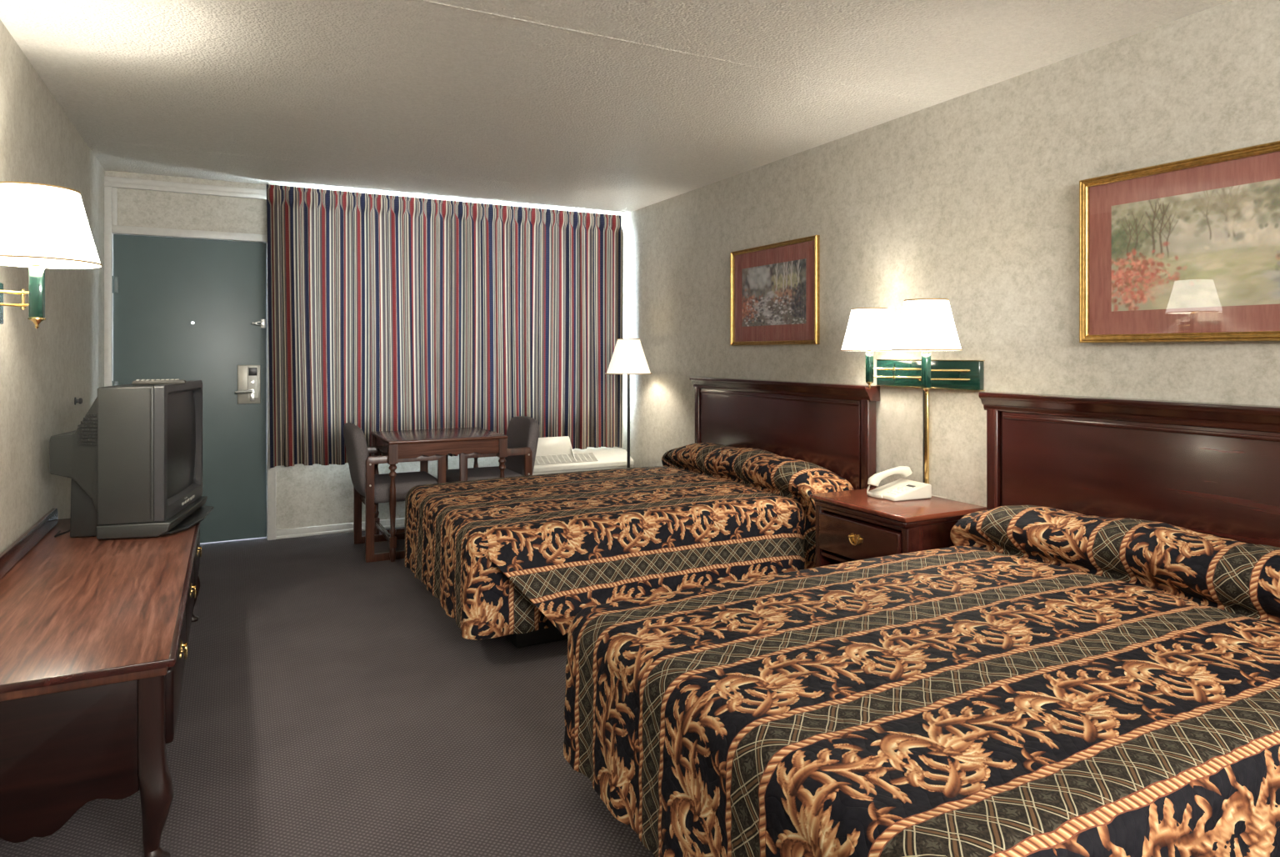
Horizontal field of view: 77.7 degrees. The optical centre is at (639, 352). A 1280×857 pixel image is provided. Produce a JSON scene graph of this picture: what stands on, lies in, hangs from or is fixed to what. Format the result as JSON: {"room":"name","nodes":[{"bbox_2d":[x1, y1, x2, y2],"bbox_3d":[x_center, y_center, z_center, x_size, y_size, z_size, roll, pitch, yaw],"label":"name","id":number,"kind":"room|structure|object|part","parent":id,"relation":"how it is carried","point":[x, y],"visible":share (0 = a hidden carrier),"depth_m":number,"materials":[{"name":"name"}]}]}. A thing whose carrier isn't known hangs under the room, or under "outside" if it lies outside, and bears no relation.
{"room":"hotel room","nodes":[
{"label":"hotel room","id":0,"kind":"room"},
{"bbox_2d":[0,19,104,553],"bbox_3d":[-1.585,0.065,1.416,0.100,2.440,8.370,0,0,-27],"label":"wall","id":1,"kind":"structure","parent":0,"point":[42,369],"depth_m":3.33,"materials":[{"name":"paint"}]},
{"bbox_2d":[0,181,102,329],"bbox_3d":[-1.977,-0.306,2.604,0.355,0.459,0.355,0,0,-27],"label":"wall lamp","id":2,"kind":"object","parent":1,"relation":"attached to","point":[42,226],"visible":1,"depth_m":2.53,"materials":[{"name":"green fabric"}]},
{"bbox_3d":[-2.100,-0.165,2.557,0.027,0.140,0.270,0,0,-27],"label":"wall plate","id":3,"kind":"part","parent":2,"relation":"part of","materials":[{"name":"green ceramic"}]},
{"bbox_3d":[-2.037,-0.180,2.636,0.135,0.070,0.095,0,0,12],"label":"swing arm","id":4,"kind":"part","parent":2,"relation":"part of","materials":[{"name":"gold metal"}]},
{"bbox_3d":[-1.977,-0.199,2.604,0.038,0.172,0.038,0,0,-27],"label":"lamp post","id":5,"kind":"part","parent":2,"relation":"part of","materials":[{"name":"green ceramic"}]},
{"bbox_3d":[-1.977,-0.533,2.604,0.235,0.006,0.235,0,0,-27],"label":"shade trim","id":6,"kind":"part","parent":2,"relation":"part of","materials":[{"name":"white fabric"}]},
{"bbox_3d":[-1.977,-0.414,2.604,0.350,0.243,0.350,0,0,-27],"label":"lamp shade","id":7,"kind":"part","parent":2,"relation":"part of","materials":[{"name":"beige fabric"}]},
{"bbox_3d":[-1.977,-0.296,2.604,0.355,0.006,0.355,0,0,-27],"label":"shade trim","id":8,"kind":"part","parent":2,"relation":"part of","materials":[{"name":"white fabric"}]},
{"bbox_2d":[74,396,82,404],"bbox_3d":[-2.878,0.248,4.074,0.034,0.040,0.040,0,0,-27],"label":"bumper cover","id":9,"kind":"object","parent":1,"relation":"attached to","point":[80,400],"visible":1,"depth_m":4.07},
{"bbox_2d":[0,526,654,856],"bbox_3d":[-0.170,1.335,2.742,3.830,0.100,9.430,0,0,-27],"label":"floor","id":10,"kind":"structure","parent":0,"point":[331,704],"depth_m":2.69,"materials":[{"name":"carpet"}]},
{"bbox_2d":[0,507,201,856],"bbox_3d":[-1.898,0.986,2.793,0.588,0.599,2.147,0,0,-27],"label":"dresser","id":11,"kind":"object","parent":10,"relation":"on","point":[94,632],"visible":0.93,"depth_m":1.98,"materials":[{"name":"brown wood"}]},
{"bbox_2d":[0,507,57,579],"bbox_3d":[-2.132,0.722,2.628,0.020,0.072,2.015,0,0,-27],"label":"backsplash","id":12,"kind":"structure","parent":11,"relation":"attached to","point":[14,552],"depth_m":2.99,"materials":[{"name":"brown wood"}]},
{"bbox_3d":[-1.438,0.968,1.886,0.424,0.367,0.020,0,0,-27],"label":"panel","id":13,"kind":"part","parent":11,"relation":"part of","materials":[{"name":"brown wood"}]},
{"bbox_3d":[-1.902,0.768,2.792,0.580,0.020,2.147,0,0,-27],"label":"edge moulding","id":14,"kind":"part","parent":11,"relation":"part of","materials":[{"name":"brown wood"}]},
{"bbox_2d":[49,380,214,539],"bbox_3d":[-2.228,0.446,3.522,0.524,0.624,0.647,0,0,-16],"label":"television","id":15,"kind":"object","parent":11,"relation":"on","point":[133,462],"visible":1,"depth_m":3.25,"materials":[{"name":"grey plastic"}]},
{"bbox_3d":[-2.389,0.731,3.312,0.097,0.052,0.107,0,0,-16],"label":"power cord","id":16,"kind":"part","parent":15,"relation":"part of","materials":[{"name":"black plastic"}]},
{"bbox_2d":[131,379,186,384],"bbox_3d":[-2.067,0.125,3.418,0.200,0.021,0.048,0,0,-22],"label":"remote control","id":17,"kind":"object","parent":15,"relation":"on","point":[137,381],"visible":1,"depth_m":3.40,"materials":[{"name":"grey plastic"}]},
{"bbox_2d":[163,505,214,534],"bbox_3d":[-2.046,0.753,3.603,0.130,0.010,0.595,0,0,-16],"label":"shelf","id":18,"kind":"object","parent":15,"relation":"attached to","point":[201,512],"depth_m":3.56,"materials":[{"name":"black plastic"}]},
{"bbox_3d":[-1.219,1.034,1.999,0.078,0.502,0.078,0,0,-27],"label":"leg","id":19,"kind":"part","parent":11,"relation":"part of","materials":[{"name":"brown wood"}]},
{"bbox_3d":[-1.369,0.912,2.325,0.042,0.195,0.638,0,0,-27],"label":"drawer","id":20,"kind":"part","parent":11,"relation":"part of","materials":[{"name":"brown wood"}]},
{"bbox_3d":[-1.343,0.877,2.339,0.017,0.052,0.088,0,0,-27],"label":"handle","id":21,"kind":"part","parent":11,"relation":"part of","materials":[{"name":"gold metal"}]},
{"bbox_3d":[-1.671,0.912,2.910,0.042,0.195,0.638,0,0,-27],"label":"drawer","id":22,"kind":"part","parent":11,"relation":"part of","materials":[{"name":"brown wood"}]},
{"bbox_3d":[-1.644,0.877,2.924,0.017,0.052,0.088,0,0,-27],"label":"handle","id":23,"kind":"part","parent":11,"relation":"part of","materials":[{"name":"gold metal"}]},
{"bbox_3d":[-2.151,1.034,3.808,0.078,0.502,0.078,0,0,-27],"label":"leg","id":24,"kind":"part","parent":11,"relation":"part of","materials":[{"name":"brown wood"}]},
{"bbox_3d":[-1.972,0.912,3.496,0.042,0.195,0.638,0,0,-27],"label":"drawer","id":25,"kind":"part","parent":11,"relation":"part of","materials":[{"name":"brown wood"}]},
{"bbox_3d":[-1.946,0.877,3.509,0.017,0.052,0.088,0,0,-27],"label":"handle","id":26,"kind":"part","parent":11,"relation":"part of","materials":[{"name":"gold metal"}]},
{"bbox_2d":[343,422,445,562],"bbox_3d":[-1.624,0.868,5.195,0.579,0.834,0.564,0,0,-27],"label":"armchair","id":27,"kind":"object","parent":10,"relation":"on","point":[369,487],"visible":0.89,"depth_m":4.96,"materials":[{"name":"brown wood"}]},
{"bbox_3d":[-1.817,0.680,5.096,0.145,0.457,0.518,0,0,-27],"label":"backrest","id":28,"kind":"part","parent":27,"relation":"part of","materials":[{"name":"grey fabric"}]},
{"bbox_3d":[-1.758,0.963,5.126,0.030,0.045,0.490,0,0,-27],"label":"rail","id":29,"kind":"part","parent":27,"relation":"part of","materials":[{"name":"brown wood"}]},
{"bbox_3d":[-1.705,0.961,5.448,0.490,0.648,0.032,0,0,-27],"label":"frame","id":30,"kind":"part","parent":27,"relation":"part of","materials":[{"name":"brown wood"}]},
{"bbox_3d":[-1.465,0.961,4.982,0.490,0.648,0.032,0,0,-27],"label":"frame","id":31,"kind":"part","parent":27,"relation":"part of","materials":[{"name":"brown wood"}]},
{"bbox_3d":[-1.569,0.879,5.223,0.445,0.119,0.486,0,0,-27],"label":"seat","id":32,"kind":"part","parent":27,"relation":"part of","materials":[{"name":"grey fabric"}]},
{"bbox_2d":[370,426,507,561],"bbox_3d":[-1.357,0.914,5.330,0.756,0.742,0.690,0,0,-27],"label":"table","id":33,"kind":"object","parent":10,"relation":"on","point":[397,444],"visible":0.6,"depth_m":5.10,"materials":[{"name":"brown wood"}]},
{"bbox_3d":[-1.811,0.924,5.451,0.052,0.722,0.052,0,0,-27],"label":"leg","id":34,"kind":"part","parent":33,"relation":"part of","materials":[{"name":"brown wood"}]},
{"bbox_3d":[-1.522,0.924,4.891,0.052,0.722,0.052,0,0,-27],"label":"leg","id":35,"kind":"part","parent":33,"relation":"part of","materials":[{"name":"brown wood"}]},
{"bbox_3d":[-1.192,0.924,5.770,0.052,0.722,0.052,0,0,-27],"label":"leg","id":36,"kind":"part","parent":33,"relation":"part of","materials":[{"name":"brown wood"}]},
{"bbox_3d":[-0.904,0.924,5.210,0.052,0.722,0.052,0,0,-27],"label":"leg","id":37,"kind":"part","parent":33,"relation":"part of","materials":[{"name":"brown wood"}]},
{"bbox_2d":[445,415,539,482],"bbox_3d":[-1.030,0.868,5.501,0.579,0.834,0.564,0,0,-27],"label":"armchair","id":38,"kind":"object","parent":10,"relation":"on","point":[522,432],"visible":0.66,"depth_m":5.40,"materials":[{"name":"grey fabric"}]},
{"bbox_3d":[-1.189,0.961,5.714,0.490,0.648,0.032,0,0,-27],"label":"frame","id":39,"kind":"part","parent":38,"relation":"part of","materials":[{"name":"brown wood"}]},
{"bbox_3d":[-1.085,0.879,5.473,0.445,0.119,0.486,0,0,-27],"label":"seat","id":40,"kind":"part","parent":38,"relation":"part of","materials":[{"name":"grey fabric"}]},
{"bbox_3d":[-0.949,0.961,5.248,0.490,0.648,0.032,0,0,-27],"label":"frame","id":41,"kind":"part","parent":38,"relation":"part of","materials":[{"name":"brown wood"}]},
{"bbox_3d":[-0.837,0.680,5.601,0.145,0.457,0.518,0,0,-27],"label":"backrest","id":42,"kind":"part","parent":38,"relation":"part of","materials":[{"name":"grey fabric"}]},
{"bbox_2d":[499,435,633,474],"bbox_3d":[-0.574,0.971,6.249,0.990,0.629,0.375,0,0,-27],"label":"air conditioner","id":43,"kind":"object","parent":10,"relation":"on","point":[553,454],"visible":0.42,"depth_m":6.16,"materials":[{"name":"beige plastic"}]},
{"bbox_3d":[-0.765,0.727,6.113,0.485,0.142,0.059,0,0,-27],"label":"raised lid","id":44,"kind":"part","parent":43,"relation":"part of","materials":[{"name":"beige plastic"}]},
{"bbox_2d":[534,452,598,464],"bbox_3d":[-0.643,0.818,6.083,0.661,0.059,0.110,0,0,-27],"label":"grille","id":45,"kind":"object","parent":43,"relation":"attached to","point":[542,458],"depth_m":6.12,"materials":[{"name":"beige plastic"}]},
{"bbox_2d":[605,338,652,467],"bbox_3d":[-0.086,0.590,5.985,0.355,1.390,0.355,0,0,-44],"label":"floor lamp","id":46,"kind":"object","parent":10,"relation":"on","point":[628,357],"visible":0.75,"depth_m":5.90,"materials":[{"name":"white fabric"}]},
{"bbox_3d":[-0.086,0.028,5.985,0.350,0.265,0.303,0,0,-44],"label":"lamp shade","id":47,"kind":"part","parent":46,"relation":"part of","materials":[{"name":"beige fabric"}]},
{"bbox_3d":[-0.086,0.157,5.985,0.355,0.006,0.355,0,0,-44],"label":"shade trim","id":48,"kind":"part","parent":46,"relation":"part of","materials":[{"name":"white fabric"}]},
{"bbox_2d":[505,499,795,647],"bbox_3d":[-0.088,1.028,4.303,1.875,0.515,1.300,0,0,-27],"label":"bed","id":49,"kind":"object","parent":10,"relation":"on","point":[551,633],"visible":0.02,"depth_m":3.49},
{"bbox_2d":[404,442,854,639],"bbox_3d":[-0.101,0.863,4.241,2.087,0.605,1.673,0,0,-27],"label":"bedspread","id":50,"kind":"object","parent":49,"relation":"on","point":[508,555],"visible":0.95,"depth_m":3.70,"materials":[{"name":"multicoloured fabric"}]},
{"bbox_2d":[689,376,879,489],"bbox_3d":[0.777,0.726,4.748,0.100,1.118,1.710,0,0,-27],"label":"headboard","id":51,"kind":"object","parent":10,"relation":"on","point":[832,427],"visible":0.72,"depth_m":4.49,"materials":[{"name":"brown wood"}]},
{"bbox_3d":[0.413,0.759,5.478,0.057,1.052,0.052,0,0,-27],"label":"post","id":52,"kind":"part","parent":51,"relation":"part of","materials":[{"name":"brown wood"}]},
{"bbox_3d":[0.777,0.206,4.748,0.100,0.078,1.710,0,0,-27],"label":"cap moulding","id":53,"kind":"part","parent":51,"relation":"part of","materials":[{"name":"brown wood"}]},
{"bbox_3d":[1.160,0.759,4.029,0.057,1.052,0.052,0,0,-27],"label":"post","id":54,"kind":"part","parent":51,"relation":"part of","materials":[{"name":"brown wood"}]},
{"bbox_2d":[810,487,986,567],"bbox_3d":[1.151,0.977,3.597,0.488,0.616,0.600,0,0,-27],"label":"nightstand","id":55,"kind":"object","parent":10,"relation":"on","point":[852,525],"visible":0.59,"depth_m":3.46,"materials":[{"name":"brown wood"}]},
{"bbox_3d":[0.942,0.821,3.489,0.017,0.052,0.088,0,0,-27],"label":"handle","id":56,"kind":"part","parent":55,"relation":"part of","materials":[{"name":"gold metal"}]},
{"bbox_3d":[1.090,0.831,3.565,0.316,0.172,0.500,0,0,-27],"label":"drawer","id":57,"kind":"part","parent":55,"relation":"part of","materials":[{"name":"brown wood"}]},
{"bbox_3d":[1.160,0.705,3.601,0.469,0.028,0.572,0,0,-27],"label":"moulding","id":58,"kind":"part","parent":55,"relation":"part of","materials":[{"name":"brown wood"}]},
{"bbox_2d":[866,465,946,500],"bbox_3d":[1.221,0.603,3.675,0.293,0.129,0.225,0,0,-23],"label":"telephone","id":59,"kind":"object","parent":55,"relation":"on","point":[901,489],"visible":1,"depth_m":3.68,"materials":[{"name":"beige plastic"}]},
{"bbox_3d":[1.081,0.642,3.667,0.030,0.047,0.114,0,0,-18],"label":"coiled cord","id":60,"kind":"part","parent":59,"relation":"part of","materials":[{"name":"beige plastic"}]},
{"bbox_2d":[978,391,1279,547],"bbox_3d":[1.870,0.726,2.628,0.100,1.118,1.710,0,0,-27],"label":"headboard","id":61,"kind":"object","parent":10,"relation":"on","point":[1212,468],"visible":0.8,"depth_m":2.80,"materials":[{"name":"brown wood"}]},
{"bbox_3d":[1.506,0.759,3.358,0.057,1.052,0.052,0,0,-27],"label":"post","id":62,"kind":"part","parent":61,"relation":"part of","materials":[{"name":"brown wood"}]},
{"bbox_3d":[1.870,0.206,2.628,0.100,0.078,1.710,0,0,-27],"label":"cap moulding","id":63,"kind":"part","parent":61,"relation":"part of","materials":[{"name":"brown wood"}]},
{"bbox_2d":[105,170,617,529],"bbox_3d":[-1.808,0.065,5.919,3.632,2.440,0.120,0,0,-27],"label":"wall","id":64,"kind":"structure","parent":0,"point":[316,494],"depth_m":5.44,"materials":[{"name":"paint"}]},
{"bbox_2d":[104,175,266,224],"bbox_3d":[-2.911,-0.963,5.267,1.074,0.305,0.030,0,0,-27],"label":"trim","id":65,"kind":"structure","parent":64,"relation":"attached to","point":[113,182],"depth_m":5.18,"materials":[{"name":"beige paint"}]},
{"bbox_2d":[112,234,266,543],"bbox_3d":[-2.981,0.264,5.286,0.902,2.043,0.172,0,0,-27],"label":"door","id":66,"kind":"structure","parent":64,"relation":"in","point":[188,309],"depth_m":5.34,"materials":[{"name":"grey paint"}]},
{"bbox_3d":[-2.676,0.263,5.379,0.119,0.032,0.058,0,0,-27],"label":"handle","id":67,"kind":"part","parent":66,"relation":"part of","materials":[{"name":"metal"}]},
{"bbox_3d":[-2.675,0.217,5.435,0.142,0.265,0.009,0,0,-27],"label":"lock plate","id":68,"kind":"part","parent":66,"relation":"part of","materials":[{"name":"metal"}]},
{"bbox_2d":[104,186,275,539],"bbox_3d":[-2.971,0.085,5.292,0.989,2.400,0.130,0,0,-27],"label":"trim","id":69,"kind":"structure","parent":64,"relation":"attached to","point":[109,229],"depth_m":5.11,"materials":[{"name":"beige paint"}]},
{"bbox_2d":[275,517,404,539],"bbox_3d":[-1.336,1.254,6.083,2.643,0.062,0.022,0,0,-27],"label":"baseboard","id":70,"kind":"structure","parent":64,"relation":"attached to","point":[341,527],"depth_m":5.62,"materials":[{"name":"beige paint"}]},
{"bbox_2d":[0,0,1232,214],"bbox_3d":[0.073,-1.205,2.271,3.830,0.100,8.370,0,0,-27],"label":"ceiling","id":71,"kind":"structure","parent":0,"point":[420,87],"depth_m":3.29,"materials":[{"name":"paint"}]},
{"bbox_2d":[267,182,619,214],"bbox_3d":[-1.367,-1.143,6.027,2.650,0.022,0.082,0,0,-27],"label":"track","id":72,"kind":"object","parent":71,"relation":"attached to","point":[271,183],"visible":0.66,"depth_m":5.91,"materials":[{"name":"beige paint"}]},
{"bbox_2d":[266,184,623,468],"bbox_3d":[-1.334,-0.176,5.953,2.655,1.914,0.128,0,0,-27],"label":"curtain","id":73,"kind":"object","parent":72,"relation":"hanging from","point":[387,312],"visible":0.96,"depth_m":5.86,"materials":[{"name":"fabric"}]},
{"bbox_2d":[421,0,935,103],"bbox_3d":[-0.227,-1.155,2.853,3.610,0.004,0.007,0,0,-27],"label":"trim","id":74,"kind":"structure","parent":71,"relation":"attached to","point":[422,0],"depth_m":3.00,"materials":[{"name":"paint"}]},
{"bbox_2d":[620,0,1279,506],"bbox_3d":[1.731,0.065,3.125,0.100,2.440,8.370,0,0,-27],"label":"wall","id":75,"kind":"structure","parent":0,"point":[971,200],"depth_m":3.54,"materials":[{"name":"paint"}]},
{"bbox_2d":[85,139,662,198],"bbox_3d":[-1.399,-1.155,5.129,3.610,0.004,0.007,0,0,-27],"label":"trim","id":76,"kind":"structure","parent":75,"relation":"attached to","point":[86,139],"depth_m":4.90,"materials":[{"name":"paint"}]},
{"bbox_2d":[730,235,819,344],"bbox_3d":[0.795,-0.351,4.803,0.025,0.608,0.855,0,0,-27],"label":"framed picture","id":77,"kind":"object","parent":75,"relation":"attached to","point":[775,287],"visible":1,"depth_m":4.76,"materials":[{"name":"gold metal"}]},
{"bbox_2d":[742,258,805,326],"bbox_3d":[0.800,-0.351,4.805,0.001,0.370,0.637,0,0,-27],"label":"print","id":78,"kind":"object","parent":77,"relation":"attached to","point":[775,293],"depth_m":4.78},
{"bbox_2d":[840,298,984,394],"bbox_3d":[1.148,-0.021,3.539,0.554,0.386,0.861,0,0,-27],"label":"wall lamp","id":79,"kind":"object","parent":75,"relation":"attached to","point":[926,325],"visible":1,"depth_m":3.55,"materials":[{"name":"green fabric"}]},
{"bbox_3d":[1.114,-0.011,3.853,0.271,0.006,0.271,0,0,-27],"label":"shade trim","id":80,"kind":"part","parent":79,"relation":"part of","materials":[{"name":"white fabric"}]},
{"bbox_3d":[1.114,-0.111,3.853,0.268,0.206,0.268,0,0,-27],"label":"lamp shade","id":81,"kind":"part","parent":79,"relation":"part of","materials":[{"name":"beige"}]},
{"bbox_3d":[1.114,0.071,3.853,0.028,0.143,0.028,0,0,-27],"label":"lamp post","id":82,"kind":"part","parent":79,"relation":"part of","materials":[{"name":"green ceramic"}]},
{"bbox_3d":[1.114,-0.211,3.853,0.171,0.006,0.171,0,0,-27],"label":"shade trim","id":83,"kind":"part","parent":79,"relation":"part of","materials":[{"name":"white fabric"}]},
{"bbox_3d":[1.244,0.098,3.789,0.276,0.054,0.036,0,0,36],"label":"swing arm","id":84,"kind":"part","parent":79,"relation":"part of","materials":[{"name":"gold metal"}]},
{"bbox_3d":[1.157,0.071,3.212,0.028,0.143,0.028,0,0,-27],"label":"lamp post","id":85,"kind":"part","parent":79,"relation":"part of","materials":[{"name":"green ceramic"}]},
{"bbox_3d":[1.157,-0.111,3.212,0.268,0.206,0.268,0,0,-27],"label":"lamp shade","id":86,"kind":"part","parent":79,"relation":"part of","materials":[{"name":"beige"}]},
{"bbox_3d":[1.157,-0.211,3.212,0.171,0.006,0.171,0,0,-27],"label":"shade trim","id":87,"kind":"part","parent":79,"relation":"part of","materials":[{"name":"white fabric"}]},
{"bbox_3d":[1.157,-0.011,3.212,0.271,0.006,0.271,0,0,-27],"label":"shade trim","id":88,"kind":"part","parent":79,"relation":"part of","materials":[{"name":"white fabric"}]},
{"bbox_3d":[1.345,0.100,3.731,0.029,0.128,0.620,0,0,-27],"label":"wall plate","id":89,"kind":"part","parent":79,"relation":"part of","materials":[{"name":"green ceramic"}]},
{"bbox_3d":[1.256,0.098,3.412,0.401,0.054,0.162,0,0,-44],"label":"swing arm","id":90,"kind":"part","parent":79,"relation":"part of","materials":[{"name":"gold metal"}]},
{"bbox_2d":[923,390,929,484],"bbox_3d":[1.348,0.426,3.743,0.013,0.518,0.030,0,0,-27],"label":"cord cover","id":91,"kind":"object","parent":75,"relation":"attached to","point":[926,397],"visible":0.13,"depth_m":3.73,"materials":[{"name":"gold metal"}]},
{"bbox_3d":[1.341,0.416,3.752,0.007,0.498,0.007,0,0,-27],"label":"lamp cord","id":92,"kind":"part","parent":91,"relation":"part of","materials":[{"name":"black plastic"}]},
{"bbox_2d":[1079,140,1279,342],"bbox_3d":[1.973,-0.347,2.496,0.025,0.620,1.225,0,0,-28],"label":"framed picture","id":93,"kind":"object","parent":75,"relation":"attached to","point":[1186,250],"visible":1,"depth_m":2.71,"materials":[{"name":"gold metal"}]},
{"bbox_2d":[1111,178,1279,311],"bbox_3d":[1.978,-0.347,2.498,0.001,0.390,0.995,0,0,-28],"label":"print","id":94,"kind":"object","parent":93,"relation":"attached to","point":[1218,247],"depth_m":2.67},
{"bbox_3d":[1.004,1.027,2.182,1.875,0.515,1.300,0,0,-27],"label":"bed","id":95,"kind":"object","parent":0,"visible":0},
{"bbox_2d":[563,505,1279,856],"bbox_3d":[0.966,0.862,2.163,2.016,0.608,1.562,0,0,-27],"label":"bedspread","id":96,"kind":"object","parent":95,"relation":"on","point":[1044,681],"visible":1,"depth_m":1.76,"materials":[{"name":"multicoloured fabric"}]}
]}

